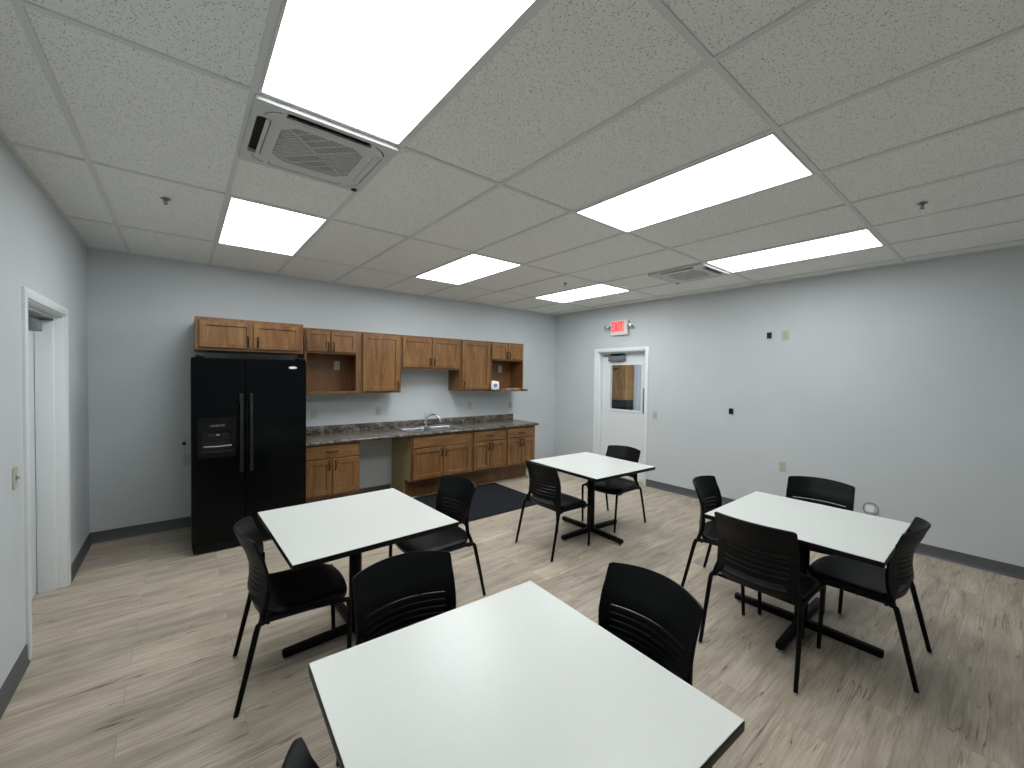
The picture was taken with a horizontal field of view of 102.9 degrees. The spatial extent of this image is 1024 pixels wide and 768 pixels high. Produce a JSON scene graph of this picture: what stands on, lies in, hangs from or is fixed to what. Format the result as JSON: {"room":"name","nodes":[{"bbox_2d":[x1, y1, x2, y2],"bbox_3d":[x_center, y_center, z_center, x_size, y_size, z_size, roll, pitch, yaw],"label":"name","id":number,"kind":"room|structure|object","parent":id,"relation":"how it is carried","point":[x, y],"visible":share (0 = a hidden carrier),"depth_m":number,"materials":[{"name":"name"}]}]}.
{"room":"common room","nodes":[
{"label":"common room","id":0,"kind":"room"},
{"bbox_2d":[0,137,89,687],"bbox_3d":[-1.858,0.199,1.108,0.160,2.716,6.850,0,2,-39],"label":"wall","id":1,"kind":"structure","parent":0,"point":[40,251],"depth_m":2.18,"materials":[{"name":"grey paint"}]},
{"bbox_2d":[12,466,19,489],"bbox_3d":[-2.533,0.482,2.089,0.020,0.110,0.068,0,2,-39],"label":"light switch","id":2,"kind":"object","parent":1,"relation":"attached to","point":[15,477],"visible":1,"depth_m":2.08,"materials":[{"name":"beige plastic"}]},
{"bbox_2d":[28,315,53,598],"bbox_3d":[-3.068,0.513,2.550,0.142,1.977,0.937,0,2,-39],"label":"door","id":3,"kind":"structure","parent":1,"relation":"in","point":[34,324],"depth_m":2.84,"materials":[{"name":"white paint"}]},
{"bbox_2d":[21,286,70,659],"bbox_3d":[-3.038,0.484,2.573,0.186,2.050,1.067,0,2,-39],"label":"trim","id":4,"kind":"structure","parent":1,"relation":"attached to","point":[51,345],"depth_m":2.92,"materials":[{"name":"white paint"}]},
{"bbox_2d":[0,533,91,719],"bbox_3d":[-1.807,1.506,1.193,0.018,0.102,6.610,0,2,-39],"label":"baseboard","id":5,"kind":"structure","parent":1,"relation":"attached to","point":[18,670],"depth_m":2.12,"materials":[{"name":"grey rubber"}]},
{"bbox_2d":[87,248,555,532],"bbox_3d":[-1.581,0.102,5.654,5.984,2.716,0.120,0,2,-39],"label":"wall","id":6,"kind":"structure","parent":0,"point":[142,311],"depth_m":4.19,"materials":[{"name":"grey paint"}]},
{"bbox_2d":[181,440,186,445],"bbox_3d":[-3.335,0.603,4.150,0.056,0.056,0.042,0,2,-39],"label":"water valve","id":7,"kind":"object","parent":6,"relation":"attached to","point":[184,442],"visible":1,"depth_m":4.15,"materials":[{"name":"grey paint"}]},
{"bbox_2d":[183,454,190,465],"bbox_3d":[-3.326,0.779,4.186,0.068,0.110,0.006,0,2,-39],"label":"wall outlet","id":8,"kind":"object","parent":6,"relation":"attached to","point":[186,458],"visible":0.7,"depth_m":4.18,"materials":[{"name":"beige plastic"}]},
{"bbox_2d":[194,316,302,354],"bbox_3d":[-2.713,-0.476,4.215,0.897,0.305,0.662,0,2,-39],"label":"upper cabinet","id":9,"kind":"object","parent":6,"relation":"attached to","point":[211,334],"visible":1,"depth_m":3.97,"materials":[{"name":"brown wood"}]},
{"bbox_2d":[90,466,526,543],"bbox_3d":[-1.555,1.410,5.630,5.976,0.102,0.018,0,2,-39],"label":"baseboard","id":10,"kind":"structure","parent":6,"relation":"attached to","point":[149,528],"depth_m":4.00,"materials":[{"name":"grey rubber"}]},
{"bbox_2d":[311,409,316,418],"bbox_3d":[-2.389,0.363,4.928,0.068,0.110,0.009,0,2,-39],"label":"wall outlet","id":11,"kind":"object","parent":6,"relation":"attached to","point":[313,412],"visible":1,"depth_m":4.93,"materials":[{"name":"beige plastic"}]},
{"bbox_2d":[298,327,360,393],"bbox_3d":[-2.160,-0.265,4.853,0.627,0.740,0.378,0,2,-39],"label":"upper cabinet","id":12,"kind":"object","parent":6,"relation":"attached to","point":[321,347],"visible":0.97,"depth_m":4.91,"materials":[{"name":"brown wood"}]},
{"bbox_2d":[334,361,339,369],"bbox_3d":[-2.174,-0.230,5.066,0.068,0.110,0.009,0,2,-39],"label":"wall outlet","id":13,"kind":"object","parent":12,"relation":"attached to","point":[336,363],"visible":1,"depth_m":5.07,"materials":[{"name":"beige plastic"}]},
{"bbox_2d":[376,407,380,414],"bbox_3d":[-1.773,0.360,5.425,0.068,0.110,0.009,0,2,-39],"label":"wall outlet","id":14,"kind":"object","parent":6,"relation":"attached to","point":[378,409],"visible":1,"depth_m":5.42,"materials":[{"name":"beige plastic"}]},
{"bbox_2d":[361,332,400,392],"bbox_3d":[-1.716,-0.265,5.211,0.509,0.745,0.378,0,2,-39],"label":"upper cabinet","id":15,"kind":"object","parent":6,"relation":"attached to","point":[380,352],"visible":0.94,"depth_m":5.09,"materials":[{"name":"brown wood"}]},
{"bbox_2d":[306,414,512,433],"bbox_3d":[-1.289,0.551,5.812,3.355,0.091,0.019,0,2,-39],"label":"backsplash","id":16,"kind":"structure","parent":6,"relation":"attached to","point":[391,424],"depth_m":5.57,"materials":[{"name":"stone"}]},
{"bbox_2d":[401,335,459,369],"bbox_3d":[-1.170,-0.419,5.647,0.883,0.440,0.378,0,2,-39],"label":"upper cabinet","id":17,"kind":"object","parent":6,"relation":"attached to","point":[417,352],"visible":0.98,"depth_m":5.50,"materials":[{"name":"brown wood"}]},
{"bbox_2d":[448,339,489,390],"bbox_3d":[-0.620,-0.272,6.095,0.529,0.740,0.378,0,2,-39],"label":"upper cabinet","id":18,"kind":"object","parent":6,"relation":"attached to","point":[473,374],"visible":0.97,"depth_m":5.97,"materials":[{"name":"brown wood"}]},
{"bbox_2d":[490,342,523,388],"bbox_3d":[-0.158,-0.284,6.468,0.653,0.720,0.378,0,2,-39],"label":"upper cabinet","id":19,"kind":"object","parent":6,"relation":"attached to","point":[509,356],"visible":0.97,"depth_m":6.57,"materials":[{"name":"brown wood"}]},
{"bbox_2d":[490,389,527,391],"bbox_3d":[-0.138,0.093,6.477,0.675,0.032,0.407,0,2,-39],"label":"shelf","id":20,"kind":"object","parent":19,"relation":"attached to","point":[491,390],"visible":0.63,"depth_m":6.25,"materials":[{"name":"stone"}]},
{"bbox_2d":[491,381,498,388],"bbox_3d":[-0.258,0.015,6.171,0.121,0.132,0.107,0,1,-13],"label":"packet","id":21,"kind":"object","parent":20,"relation":"on","point":[494,384],"visible":0.97,"depth_m":6.12,"materials":[{"name":"white paper"}]},
{"bbox_2d":[0,0,1023,313],"bbox_3d":[0.550,-1.181,3.007,6.184,0.024,6.810,0,2,-39],"label":"ceiling","id":22,"kind":"structure","parent":0,"point":[575,65],"depth_m":1.89,"materials":[{"name":"tile"}]},
{"bbox_2d":[161,197,170,204],"bbox_3d":[-2.233,-1.177,2.631,0.053,0.037,0.053,1,1,11],"label":"sprinkler","id":23,"kind":"object","parent":22,"relation":"attached to","point":[165,199],"visible":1,"depth_m":2.62,"materials":[{"name":"grey metal"}]},
{"bbox_2d":[217,196,327,255],"bbox_3d":[-1.927,-1.236,3.221,0.584,0.079,1.193,0,2,-39],"label":"ceiling light","id":24,"kind":"object","parent":22,"relation":"attached to","point":[246,224],"visible":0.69,"depth_m":3.12,"materials":[{"name":"white plastic"}]},
{"bbox_2d":[238,93,399,192],"bbox_3d":[-0.970,-1.194,2.035,0.610,0.116,0.610,0,2,-39],"label":"air conditioner","id":25,"kind":"object","parent":22,"relation":"attached to","point":[277,135],"visible":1,"depth_m":1.97,"materials":[{"name":"grey plastic"}]},
{"bbox_2d":[272,129,360,175],"bbox_3d":[-0.971,-1.145,2.037,0.357,0.003,0.357,0,2,-39],"label":"grille","id":26,"kind":"object","parent":25,"relation":"attached to","point":[300,148],"depth_m":2.02,"materials":[{"name":"grey plastic"}]},
{"bbox_2d":[258,0,539,145],"bbox_3d":[-0.396,-1.174,1.324,0.584,0.079,1.193,0,2,-39],"label":"ceiling light","id":27,"kind":"object","parent":22,"relation":"attached to","point":[377,68],"visible":0.87,"depth_m":1.41,"materials":[{"name":"white paint"}]},
{"bbox_2d":[416,254,520,284],"bbox_3d":[-0.504,-1.243,4.369,0.584,0.079,1.193,0,2,-39],"label":"ceiling light","id":28,"kind":"object","parent":22,"relation":"attached to","point":[471,267],"visible":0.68,"depth_m":4.30,"materials":[{"name":"white plastic"}]},
{"bbox_2d":[535,284,629,302],"bbox_3d":[0.919,-1.250,5.518,0.584,0.079,1.193,0,2,-39],"label":"ceiling light","id":29,"kind":"object","parent":22,"relation":"attached to","point":[598,290],"visible":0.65,"depth_m":5.47,"materials":[{"name":"white plastic"}]},
{"bbox_2d":[648,262,729,283],"bbox_3d":[1.876,-1.207,4.333,0.610,0.116,0.610,0,2,-39],"label":"air conditioner","id":30,"kind":"object","parent":22,"relation":"attached to","point":[699,271],"visible":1,"depth_m":4.28,"materials":[{"name":"white plastic"}]},
{"bbox_2d":[668,270,709,279],"bbox_3d":[1.875,-1.158,4.334,0.358,0.004,0.358,0,2,-39],"label":"grille","id":31,"kind":"object","parent":30,"relation":"attached to","point":[688,274],"depth_m":4.34,"materials":[{"name":"grey plastic"}]},
{"bbox_2d":[575,132,814,232],"bbox_3d":[1.027,-1.180,2.473,0.584,0.079,1.193,0,2,-39],"label":"ceiling light","id":32,"kind":"object","parent":22,"relation":"attached to","point":[765,162],"visible":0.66,"depth_m":2.34,"materials":[{"name":"white plastic"}]},
{"bbox_2d":[705,228,884,272],"bbox_3d":[2.450,-1.187,3.621,0.584,0.079,1.193,0,2,-39],"label":"ceiling light","id":33,"kind":"object","parent":22,"relation":"attached to","point":[860,239],"visible":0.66,"depth_m":3.54,"materials":[{"name":"white plastic"}]},
{"bbox_2d":[917,202,927,209],"bbox_3d":[2.561,-1.111,2.546,0.053,0.037,0.053,1,1,11],"label":"sprinkler","id":34,"kind":"object","parent":22,"relation":"attached to","point":[920,203],"visible":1,"depth_m":2.54,"materials":[{"name":"grey metal"}]},
{"bbox_2d":[0,468,1023,767],"bbox_3d":[0.764,1.554,4.214,8.214,0.060,8.320,0,2,-39],"label":"floor","id":35,"kind":"structure","parent":0,"point":[132,664],"depth_m":2.34,"materials":[{"name":"beige laminate"}]},
{"bbox_2d":[190,355,305,554],"bbox_3d":[-2.626,0.610,4.058,0.896,1.743,0.858,0,2,-39],"label":"refrigerator","id":36,"kind":"object","parent":35,"relation":"on","point":[248,416],"visible":0.88,"depth_m":3.71,"materials":[{"name":"black metal"}]},
{"bbox_2d":[232,516,351,719],"bbox_3d":[-1.203,1.135,2.230,0.538,0.813,0.520,0,2,-35],"label":"chair","id":37,"kind":"object","parent":35,"relation":"on","point":[286,593],"visible":0.95,"depth_m":2.13,"materials":[{"name":"black plastic"}]},
{"bbox_2d":[282,737,318,767],"bbox_3d":[-0.202,1.179,0.868,0.538,0.813,0.520,0,2,-39],"label":"chair","id":38,"kind":"object","parent":35,"relation":"on","point":[298,755],"visible":1,"depth_m":0.88,"materials":[{"name":"black paint"}]},
{"bbox_2d":[306,441,359,503],"bbox_3d":[-2.155,1.061,4.706,0.605,0.826,0.644,0,2,-39],"label":"base cabinet","id":39,"kind":"object","parent":35,"relation":"on","point":[332,470],"visible":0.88,"depth_m":4.49,"materials":[{"name":"brown wood"}]},
{"bbox_2d":[306,414,538,445],"bbox_3d":[-1.091,0.578,5.567,3.355,0.128,0.650,0,2,-39],"label":"countertop","id":40,"kind":"structure","parent":39,"relation":"on","point":[344,433],"depth_m":5.30,"materials":[{"name":"stone"}]},
{"bbox_2d":[418,413,440,426],"bbox_3d":[-1.158,0.499,5.755,0.327,0.188,0.157,1,1,-5],"label":"faucet","id":41,"kind":"object","parent":40,"relation":"on","point":[429,415],"visible":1,"depth_m":5.73,"materials":[{"name":"silver metal"}]},
{"bbox_2d":[394,424,466,432],"bbox_3d":[-1.111,0.682,5.577,0.855,0.176,0.530,0,2,-39],"label":"sink","id":42,"kind":"object","parent":40,"relation":"in","point":[410,429],"visible":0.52,"depth_m":5.62,"materials":[{"name":"silver metal"}]},
{"bbox_2d":[257,488,458,660],"bbox_3d":[-0.968,1.178,2.522,0.902,0.720,0.923,0,2,-40],"label":"cafe table","id":43,"kind":"object","parent":35,"relation":"on","point":[307,535],"visible":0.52,"depth_m":2.40,"materials":[{"name":"white laminate"}]},
{"bbox_2d":[335,551,455,767],"bbox_3d":[-0.353,1.161,1.592,0.520,0.813,0.538,0,2,-35],"label":"chair","id":44,"kind":"object","parent":35,"relation":"on","point":[391,579],"visible":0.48,"depth_m":1.75,"materials":[{"name":"black paint"}]},
{"bbox_2d":[392,431,471,496],"bbox_3d":[-1.079,1.056,5.574,0.903,0.826,0.644,0,2,-39],"label":"base cabinet","id":45,"kind":"object","parent":35,"relation":"on","point":[419,463],"visible":0.95,"depth_m":5.33,"materials":[{"name":"brown wood"}]},
{"bbox_2d":[389,476,485,596],"bbox_3d":[-0.550,1.127,2.967,0.538,0.813,0.520,0,2,-42],"label":"chair","id":46,"kind":"object","parent":35,"relation":"on","point":[458,488],"visible":0.73,"depth_m":2.97,"materials":[{"name":"black paint"}]},
{"bbox_2d":[413,483,536,523],"bbox_3d":[-0.550,1.482,5.105,1.660,0.008,1.140,0,2,-39],"label":"floor mat","id":47,"kind":"object","parent":35,"relation":"on","point":[491,499],"visible":0.34,"depth_m":5.15,"materials":[{"name":"black rubber"}]},
{"bbox_2d":[464,428,505,484],"bbox_3d":[-0.494,1.053,6.046,0.594,0.826,0.644,0,2,-39],"label":"base cabinet","id":48,"kind":"object","parent":35,"relation":"on","point":[488,446],"visible":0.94,"depth_m":5.85,"materials":[{"name":"brown wood"}]},
{"bbox_2d":[497,425,534,480],"bbox_3d":[-0.037,1.051,6.415,0.574,0.826,0.644,0,2,-39],"label":"base cabinet","id":49,"kind":"object","parent":35,"relation":"on","point":[520,441],"visible":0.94,"depth_m":6.22,"materials":[{"name":"brown wood"}]},
{"bbox_2d":[309,581,744,767],"bbox_3d":[-0.013,1.221,1.159,0.873,0.720,0.880,0,2,-37],"label":"cafe table","id":50,"kind":"object","parent":35,"relation":"on","point":[514,677],"visible":1,"depth_m":1.12,"materials":[{"name":"white laminate"}]},
{"bbox_2d":[515,460,590,562],"bbox_3d":[0.399,1.120,3.856,0.538,0.813,0.520,0,2,-38],"label":"chair","id":51,"kind":"object","parent":35,"relation":"on","point":[541,477],"visible":1,"depth_m":3.70,"materials":[{"name":"black paint"}]},
{"bbox_2d":[530,452,654,545],"bbox_3d":[0.795,1.165,4.149,0.860,0.720,0.918,0,2,-37],"label":"cafe table","id":52,"kind":"object","parent":35,"relation":"on","point":[592,467],"visible":0.92,"depth_m":4.08,"materials":[{"name":"white laminate"}]},
{"bbox_2d":[582,445,645,533],"bbox_3d":[1.114,1.116,4.497,0.538,0.813,0.520,0,2,-40],"label":"chair","id":53,"kind":"object","parent":35,"relation":"on","point":[617,486],"visible":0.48,"depth_m":4.47,"materials":[{"name":"black paint"}]},
{"bbox_2d":[598,562,712,767],"bbox_3d":[0.387,1.173,1.505,0.538,0.813,0.520,0,2,-35],"label":"chair","id":54,"kind":"object","parent":35,"relation":"on","point":[670,642],"visible":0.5,"depth_m":1.62,"materials":[{"name":"black paint"}]},
{"bbox_2d":[681,475,761,615],"bbox_3d":[1.647,1.154,3.087,0.538,0.813,0.520,2,2,44],"label":"chair","id":55,"kind":"object","parent":35,"relation":"on","point":[706,486],"visible":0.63,"depth_m":3.20,"materials":[{"name":"black paint"}]},
{"bbox_2d":[698,512,825,694],"bbox_3d":[1.500,1.167,2.427,0.538,0.813,0.520,0,2,-38],"label":"chair","id":56,"kind":"object","parent":35,"relation":"on","point":[757,557],"visible":1,"depth_m":2.27,"materials":[{"name":"black paint"}]},
{"bbox_2d":[704,491,910,660],"bbox_3d":[1.860,1.214,2.603,0.863,0.720,0.877,0,2,-39],"label":"cafe table","id":57,"kind":"object","parent":35,"relation":"on","point":[861,537],"visible":0.86,"depth_m":2.52,"materials":[{"name":"white laminate"}]},
{"bbox_2d":[786,476,854,614],"bbox_3d":[2.295,1.162,3.112,0.538,0.813,0.520,0,2,-42],"label":"chair","id":58,"kind":"object","parent":35,"relation":"on","point":[822,489],"visible":0.25,"depth_m":3.23,"materials":[{"name":"black paint"}]},
{"bbox_2d":[802,517,932,694],"bbox_3d":[2.115,1.175,2.441,0.520,0.813,0.538,0,2,-39],"label":"chair","id":59,"kind":"object","parent":35,"relation":"on","point":[886,585],"visible":0.92,"depth_m":2.30,"materials":[{"name":"black paint"}]},
{"bbox_2d":[554,246,1023,566],"bbox_3d":[2.922,0.177,4.966,0.160,2.716,6.850,0,2,-39],"label":"wall","id":60,"kind":"structure","parent":0,"point":[902,385],"depth_m":4.18,"materials":[{"name":"grey paint"}]},
{"bbox_2d":[0,0,1023,314],"bbox_3d":[0.550,-1.166,3.007,5.984,0.007,6.610,0,2,-39],"label":"grid","id":61,"kind":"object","parent":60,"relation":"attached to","point":[660,6],"depth_m":2.03,"materials":[{"name":"white paint"}]},
{"bbox_2d":[604,320,631,335],"bbox_3d":[1.655,-0.874,6.332,0.090,0.223,0.500,0,2,-39],"label":"exit sign","id":62,"kind":"object","parent":60,"relation":"attached to","point":[620,327],"visible":1,"depth_m":6.31,"materials":[{"name":"white plastic"}]},
{"bbox_2d":[593,346,648,485],"bbox_3d":[1.726,0.462,6.424,0.154,2.050,1.005,0,2,-39],"label":"trim","id":63,"kind":"structure","parent":60,"relation":"attached to","point":[598,357],"depth_m":6.71,"materials":[{"name":"white paint"}]},
{"bbox_2d":[601,353,644,481],"bbox_3d":[1.755,0.491,6.448,0.107,1.977,0.875,0,2,-39],"label":"door","id":64,"kind":"structure","parent":60,"relation":"in","point":[623,384],"depth_m":6.45,"materials":[{"name":"white paint"}]},
{"bbox_2d":[767,332,771,338],"bbox_3d":[2.989,-0.564,4.741,0.014,0.070,0.048,0,2,-39],"label":"wall jack","id":65,"kind":"object","parent":60,"relation":"attached to","point":[769,334],"visible":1,"depth_m":4.74,"materials":[{"name":"black plastic"}]},
{"bbox_2d":[779,461,785,471],"bbox_3d":[3.077,0.940,4.644,0.009,0.110,0.068,0,2,-39],"label":"wall outlet","id":66,"kind":"object","parent":60,"relation":"attached to","point":[782,465],"visible":1,"depth_m":4.64,"materials":[{"name":"beige plastic"}]},
{"bbox_2d":[782,330,788,340],"bbox_3d":[3.091,-0.549,4.618,0.009,0.110,0.068,0,2,-39],"label":"wall outlet","id":67,"kind":"object","parent":60,"relation":"attached to","point":[785,334],"visible":1,"depth_m":4.61,"materials":[{"name":"beige plastic"}]},
{"bbox_2d":[646,479,1023,579],"bbox_3d":[2.836,1.484,4.940,0.018,0.102,6.610,0,2,-39],"label":"baseboard","id":68,"kind":"structure","parent":60,"relation":"attached to","point":[990,565],"depth_m":3.61,"materials":[{"name":"grey rubber"}]},
{"bbox_2d":[863,502,878,514],"bbox_3d":[3.557,1.240,4.048,0.014,0.124,0.120,0,2,-39],"label":"port","id":69,"kind":"object","parent":60,"relation":"attached to","point":[869,508],"visible":0.97,"depth_m":4.04,"materials":[{"name":"grey plastic"}]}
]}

